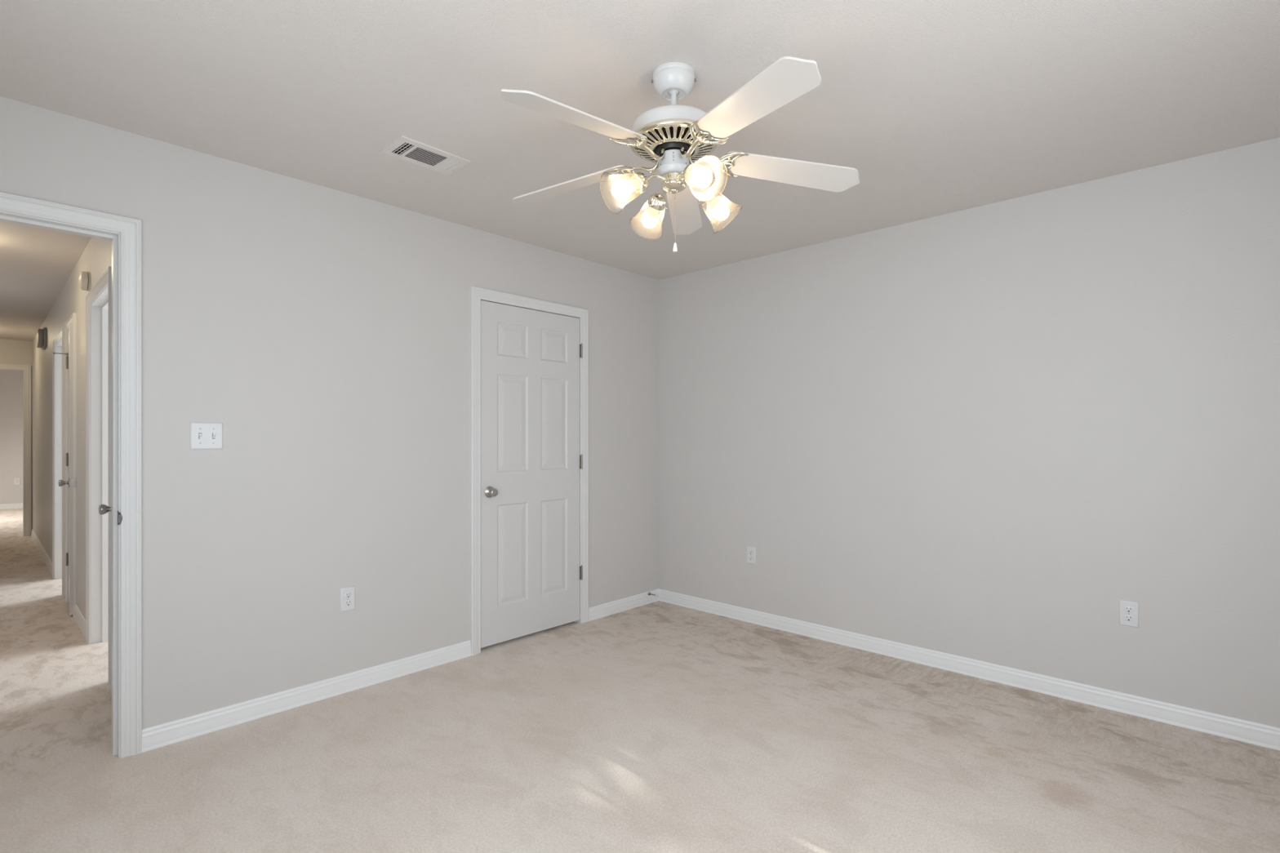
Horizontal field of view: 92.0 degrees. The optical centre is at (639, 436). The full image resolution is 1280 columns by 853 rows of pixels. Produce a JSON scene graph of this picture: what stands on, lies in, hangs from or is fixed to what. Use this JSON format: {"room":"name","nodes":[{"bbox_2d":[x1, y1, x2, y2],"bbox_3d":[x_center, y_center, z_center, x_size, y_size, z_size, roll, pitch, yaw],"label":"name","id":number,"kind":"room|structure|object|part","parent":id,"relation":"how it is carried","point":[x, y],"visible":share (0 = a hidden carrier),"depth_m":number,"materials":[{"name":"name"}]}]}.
{"room":"empty bedroom","nodes":[
{"label":"empty bedroom","id":0,"kind":"room"},
{"bbox_2d":[0,368,22,504],"bbox_3d":[-10.814,0.029,10.786,0.100,2.440,4.100,0,0,43],"label":"wall","id":1,"kind":"structure","parent":0,"point":[11,380],"depth_m":10.66,"materials":[{"name":"grey paint"}]},
{"bbox_2d":[0,502,22,509],"bbox_3d":[-10.773,1.205,10.748,0.014,0.087,3.900,0,0,43],"label":"baseboard","id":2,"kind":"structure","parent":1,"relation":"attached to","point":[19,505],"depth_m":10.67,"materials":[{"name":"white paint"}]},
{"bbox_2d":[13,477,20,484],"bbox_3d":[-10.799,0.784,10.724,0.008,0.120,0.075,0,0,43],"label":"wall outlet","id":3,"kind":"object","parent":1,"relation":"attached to","point":[16,481],"visible":1,"depth_m":10.72,"materials":[{"name":"white plastic"}]},
{"bbox_2d":[0,338,32,530],"bbox_3d":[-7.643,0.029,7.820,0.115,2.440,4.100,0,0,43],"label":"wall","id":4,"kind":"structure","parent":0,"point":[11,351],"depth_m":7.69,"materials":[{"name":"grey paint"}]},
{"bbox_2d":[0,363,31,536],"bbox_3d":[-7.978,0.181,7.449,0.132,2.136,0.916,0,0,43],"label":"door frame","id":5,"kind":"structure","parent":4,"relation":"attached to","point":[26,369],"depth_m":7.72,"materials":[{"name":"white paint"}]},
{"bbox_2d":[32,237,111,619],"bbox_3d":[-4.794,0.029,5.194,7.635,2.440,0.115,0,0,43],"label":"wall","id":6,"kind":"structure","parent":0,"point":[96,257],"depth_m":4.71,"materials":[{"name":"grey paint"}]},
{"bbox_2d":[31,528,52,575],"bbox_3d":[-6.391,1.205,6.599,3.382,0.087,0.014,0,0,43],"label":"baseboard","id":7,"kind":"structure","parent":6,"relation":"attached to","point":[47,561],"depth_m":6.39,"materials":[{"name":"white paint"}]},
{"bbox_2d":[36,327,46,350],"bbox_3d":[-5.998,-0.979,6.200,0.280,0.195,0.060,0,0,43],"label":"door chime","id":8,"kind":"object","parent":6,"relation":"attached to","point":[41,333],"visible":1,"depth_m":6.12,"materials":[{"name":"grey plastic"}]},
{"bbox_2d":[52,326,65,596],"bbox_3d":[-4.789,0.198,5.177,0.900,2.102,0.132,0,0,43],"label":"door frame","id":9,"kind":"structure","parent":6,"relation":"attached to","point":[59,340],"depth_m":5.41,"materials":[{"name":"white paint"}]},
{"bbox_2d":[53,322,75,615],"bbox_3d":[-4.104,0.225,4.431,0.529,2.012,0.120,0,0,43],"label":"door","id":10,"kind":"structure","parent":6,"relation":"in","point":[71,482],"depth_m":4.26,"materials":[{"name":"white paint"}]},
{"bbox_3d":[-3.986,0.324,4.282,0.067,0.067,0.059,0,0,43],"label":"knob","id":11,"kind":"part","parent":10,"relation":"part of","materials":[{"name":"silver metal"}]},
{"bbox_3d":[-3.906,0.324,4.263,0.025,0.056,0.011,0,0,-44],"label":"latch plate","id":12,"kind":"part","parent":10,"relation":"part of","materials":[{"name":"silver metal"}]},
{"bbox_2d":[65,312,75,617],"bbox_3d":[-4.073,0.198,4.508,0.570,2.102,0.132,0,0,43],"label":"door frame","id":13,"kind":"structure","parent":6,"relation":"attached to","point":[72,319],"depth_m":4.27,"materials":[{"name":"white paint"}]},
{"bbox_2d":[73,604,85,639],"bbox_3d":[-3.628,1.205,4.016,0.750,0.087,0.014,0,0,43],"label":"baseboard","id":14,"kind":"structure","parent":6,"relation":"attached to","point":[78,617],"depth_m":4.03,"materials":[{"name":"white paint"}]},
{"bbox_2d":[78,271,91,291],"bbox_3d":[-3.358,-0.939,3.738,0.116,0.116,0.050,0,0,43],"label":"smoke detector","id":15,"kind":"object","parent":6,"relation":"attached to","point":[84,278],"visible":1,"depth_m":3.71,"materials":[{"name":"beige plastic"}]},
{"bbox_2d":[85,266,111,685],"bbox_3d":[-2.968,0.198,3.474,0.955,2.102,0.132,0,0,43],"label":"door frame","id":16,"kind":"structure","parent":6,"relation":"attached to","point":[99,299],"depth_m":3.74,"materials":[{"name":"white paint"}]},
{"bbox_2d":[98,504,111,515],"bbox_3d":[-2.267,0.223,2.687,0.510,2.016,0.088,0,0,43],"label":"door knob","id":17,"kind":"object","parent":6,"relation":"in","point":[103,508],"depth_m":2.79,"materials":[{"name":"silver metal"}]},
{"bbox_2d":[0,96,658,728],"bbox_3d":[-1.282,0.029,3.275,0.115,2.440,4.280,0,0,43],"label":"wall","id":18,"kind":"structure","parent":0,"point":[326,331],"depth_m":2.90,"materials":[{"name":"grey paint"}]},
{"bbox_2d":[0,191,142,758],"bbox_3d":[-2.327,0.198,2.158,0.150,2.102,0.904,0,0,43],"label":"door frame","id":19,"kind":"structure","parent":18,"relation":"attached to","point":[125,233],"depth_m":2.41,"materials":[{"name":"white paint"}]},
{"bbox_3d":[-2.022,0.318,2.405,0.030,0.054,0.012,0,0,43],"label":"strike plate","id":20,"kind":"part","parent":19,"relation":"part of","materials":[{"name":"grey metal"}]},
{"bbox_2d":[190,422,222,449],"bbox_3d":[-1.821,-0.001,2.603,0.016,0.114,0.116,0,0,43],"label":"light switch","id":21,"kind":"object","parent":18,"relation":"attached to","point":[203,436],"visible":1,"depth_m":2.60,"materials":[{"name":"white plastic"}]},
{"bbox_2d":[142,640,471,752],"bbox_3d":[-1.467,1.205,2.983,0.014,0.087,1.475,0,0,43],"label":"baseboard","id":22,"kind":"structure","parent":18,"relation":"attached to","point":[154,737],"depth_m":2.84,"materials":[{"name":"white paint"}]},
{"bbox_2d":[340,586,355,612],"bbox_3d":[-1.429,0.797,3.027,0.008,0.114,0.070,0,0,43],"label":"wall outlet","id":23,"kind":"object","parent":18,"relation":"attached to","point":[347,594],"visible":1,"depth_m":3.02,"materials":[{"name":"white plastic"}]},
{"bbox_2d":[344,600,351,606],"bbox_3d":[-1.427,0.817,3.026,0.003,0.028,0.034,0,0,43],"label":"receptacle","id":24,"kind":"object","parent":23,"relation":"attached to","point":[347,602],"depth_m":3.02,"materials":[{"name":"white plastic"}]},
{"bbox_2d":[344,591,351,598],"bbox_3d":[-1.427,0.778,3.026,0.003,0.028,0.034,0,0,43],"label":"receptacle","id":25,"kind":"object","parent":23,"relation":"attached to","point":[347,594],"depth_m":3.02,"materials":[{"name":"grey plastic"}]},
{"bbox_2d":[470,285,588,655],"bbox_3d":[-0.698,0.197,3.887,0.132,2.104,0.894,0,0,43],"label":"door frame","id":26,"kind":"structure","parent":18,"relation":"attached to","point":[477,294],"depth_m":3.56,"materials":[{"name":"white paint"}]},
{"bbox_2d":[480,300,582,648],"bbox_3d":[-0.649,0.220,3.855,0.091,2.014,0.778,0,0,43],"label":"door","id":27,"kind":"structure","parent":18,"relation":"in","point":[531,459],"depth_m":3.83,"materials":[{"name":"white paint"}]},
{"bbox_3d":[-0.860,0.327,3.604,0.056,0.067,0.067,0,0,43],"label":"knob","id":28,"kind":"part","parent":27,"relation":"part of","materials":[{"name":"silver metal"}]},
{"bbox_2d":[588,588,658,621],"bbox_3d":[-0.102,1.205,4.443,0.014,0.087,0.732,0,0,43],"label":"baseboard","id":29,"kind":"structure","parent":18,"relation":"attached to","point":[606,609],"depth_m":4.41,"materials":[{"name":"white paint"}]},
{"bbox_2d":[648,591,658,596],"bbox_3d":[0.102,1.178,4.598,0.082,0.025,0.025,0,0,37],"label":"door stop","id":30,"kind":"object","parent":18,"relation":"attached to","point":[649,593],"visible":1,"depth_m":4.60,"materials":[{"name":"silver metal"}]},
{"bbox_2d":[0,0,1279,341],"bbox_3d":[-4.669,-1.251,5.792,16.300,0.120,5.600,0,0,43],"label":"ceiling","id":31,"kind":"structure","parent":0,"point":[938,107],"depth_m":2.13,"materials":[{"name":"white paint"}]},
{"bbox_2d":[380,135,471,174],"bbox_3d":[-0.907,-1.184,2.630,0.194,0.015,0.311,0,0,43],"label":"ceiling vent","id":32,"kind":"object","parent":31,"relation":"in","point":[416,152],"visible":1,"depth_m":2.62,"materials":[{"name":"white metal"}]},
{"bbox_2d":[500,56,859,252],"bbox_3d":[0.069,-0.899,1.999,1.249,0.584,1.199,0,0,43],"label":"ceiling fan","id":33,"kind":"object","parent":31,"relation":"hanging from","point":[673,136],"visible":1,"depth_m":1.97,"materials":[{"name":"white wood"}]},
{"bbox_3d":[-0.257,-0.898,2.220,0.490,0.066,0.124,0,0,27],"label":"blade","id":34,"kind":"part","parent":33,"relation":"part of","materials":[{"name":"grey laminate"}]},
{"bbox_3d":[-0.183,-0.898,1.745,0.126,0.066,0.490,0,0,43],"label":"blade","id":35,"kind":"part","parent":33,"relation":"part of","materials":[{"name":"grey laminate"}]},
{"bbox_3d":[-0.066,-0.772,1.966,0.125,0.131,0.139,0,0,43],"label":"lamp shade","id":36,"kind":"part","parent":33,"relation":"part of","materials":[{"name":"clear glass"}]},
{"bbox_3d":[-0.058,-0.782,1.958,0.062,0.063,0.066,0,0,43],"label":"bulb","id":37,"kind":"part","parent":33,"relation":"part of","materials":[{"name":"white glass"}]},
{"bbox_3d":[-0.025,-0.798,1.978,0.060,0.055,0.046,0,0,-39],"label":"bulb","id":38,"kind":"part","parent":33,"relation":"part of","materials":[{"name":"white glass"}]},
{"bbox_3d":[0.043,-0.767,2.210,0.140,0.135,0.123,0,0,43],"label":"lamp shade","id":39,"kind":"part","parent":33,"relation":"part of","materials":[{"name":"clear glass"}]},
{"bbox_3d":[0.036,-0.775,2.199,0.066,0.064,0.062,0,0,43],"label":"bulb","id":40,"kind":"part","parent":33,"relation":"part of","materials":[{"name":"white glass"}]},
{"bbox_3d":[0.053,-0.797,2.170,0.060,0.057,0.050,0,0,43],"label":"bulb","id":41,"kind":"part","parent":33,"relation":"part of","materials":[{"name":"white glass"}]},
{"bbox_3d":[0.049,-0.835,2.007,0.074,0.031,0.015,0,0,-24],"label":"lamp arm","id":42,"kind":"part","parent":33,"relation":"part of","materials":[{"name":"gold metal"}]},
{"bbox_3d":[0.111,-0.944,2.035,0.258,0.053,0.258,0,0,43],"label":"motor","id":43,"kind":"part","parent":33,"relation":"part of","materials":[{"name":"grey"}]},
{"bbox_3d":[0.116,-0.622,2.035,0.015,0.030,0.015,0,0,43],"label":"pull knob","id":44,"kind":"part","parent":33,"relation":"part of","materials":[{"name":"white plastic"}]},
{"bbox_3d":[0.139,-0.835,1.973,0.015,0.031,0.074,0,0,-24],"label":"lamp arm","id":45,"kind":"part","parent":33,"relation":"part of","materials":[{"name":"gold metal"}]},
{"bbox_3d":[0.174,-0.898,2.442,0.124,0.066,0.490,0,0,9],"label":"blade","id":46,"kind":"part","parent":33,"relation":"part of","materials":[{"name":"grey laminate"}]},
{"bbox_3d":[0.168,-0.798,1.899,0.046,0.055,0.060,0,0,-39],"label":"bulb","id":47,"kind":"part","parent":33,"relation":"part of","materials":[{"name":"white glass"}]},
{"bbox_3d":[0.188,-0.782,1.867,0.066,0.063,0.062,0,0,43],"label":"bulb","id":48,"kind":"part","parent":33,"relation":"part of","materials":[{"name":"white glass"}]},
{"bbox_3d":[0.180,-0.772,1.858,0.139,0.131,0.125,0,0,43],"label":"lamp shade","id":49,"kind":"part","parent":33,"relation":"part of","materials":[{"name":"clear glass"}]},
{"bbox_3d":[0.246,-0.795,2.092,0.049,0.059,0.060,0,0,43],"label":"bulb","id":50,"kind":"part","parent":33,"relation":"part of","materials":[{"name":"white glass"}]},
{"bbox_3d":[0.272,-0.770,2.108,0.061,0.065,0.066,0,0,43],"label":"bulb","id":51,"kind":"part","parent":33,"relation":"part of","materials":[{"name":"white glass"}]},
{"bbox_3d":[0.284,-0.763,2.103,0.122,0.138,0.139,0,0,43],"label":"lamp shade","id":52,"kind":"part","parent":33,"relation":"part of","materials":[{"name":"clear glass"}]},
{"bbox_3d":[0.300,-0.898,1.669,0.124,0.066,0.490,0,0,-27],"label":"blade","id":53,"kind":"part","parent":33,"relation":"part of","materials":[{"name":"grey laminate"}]},
{"bbox_3d":[0.518,-0.898,2.101,0.490,0.066,0.124,0,0,-9],"label":"blade","id":54,"kind":"part","parent":33,"relation":"part of","materials":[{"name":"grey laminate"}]},
{"bbox_2d":[0,507,1279,852],"bbox_3d":[-4.669,1.309,5.792,16.300,0.120,5.600,0,0,43],"label":"floor","id":55,"kind":"structure","parent":0,"point":[658,726],"depth_m":2.38,"materials":[{"name":"beige carpet"}]},
{"bbox_2d":[658,137,1279,728],"bbox_3d":[1.561,0.029,3.468,3.775,2.440,0.115,0,0,43],"label":"wall","id":56,"kind":"structure","parent":0,"point":[979,433],"depth_m":3.08,"materials":[{"name":"grey paint"}]},
{"bbox_2d":[746,546,755,564],"bbox_3d":[0.744,0.797,4.147,0.070,0.114,0.008,0,0,43],"label":"wall outlet","id":57,"kind":"object","parent":56,"relation":"attached to","point":[751,551],"visible":1,"depth_m":4.14,"materials":[{"name":"white plastic"}]},
{"bbox_2d":[658,588,1279,751],"bbox_3d":[1.475,1.205,3.460,3.660,0.087,0.014,0,0,43],"label":"baseboard","id":58,"kind":"structure","parent":56,"relation":"attached to","point":[1229,727],"depth_m":3.08,"materials":[{"name":"white paint"}]},
{"bbox_2d":[1119,599,1138,627],"bbox_3d":[2.201,0.799,2.785,0.070,0.114,0.008,0,0,43],"label":"wall outlet","id":59,"kind":"object","parent":56,"relation":"attached to","point":[1128,610],"visible":1,"depth_m":2.78,"materials":[{"name":"white plastic"}]},
{"bbox_2d":[1124,614,1133,622],"bbox_3d":[2.199,0.819,2.783,0.034,0.028,0.003,0,0,43],"label":"receptacle","id":60,"kind":"object","parent":59,"relation":"attached to","point":[1127,618],"depth_m":2.78,"materials":[{"name":"white plastic"}]},
{"bbox_2d":[1124,605,1133,613],"bbox_3d":[2.199,0.780,2.783,0.034,0.028,0.003,0,0,43],"label":"receptacle","id":61,"kind":"object","parent":59,"relation":"attached to","point":[1127,609],"depth_m":2.78,"materials":[{"name":"white plastic"}]}
]}

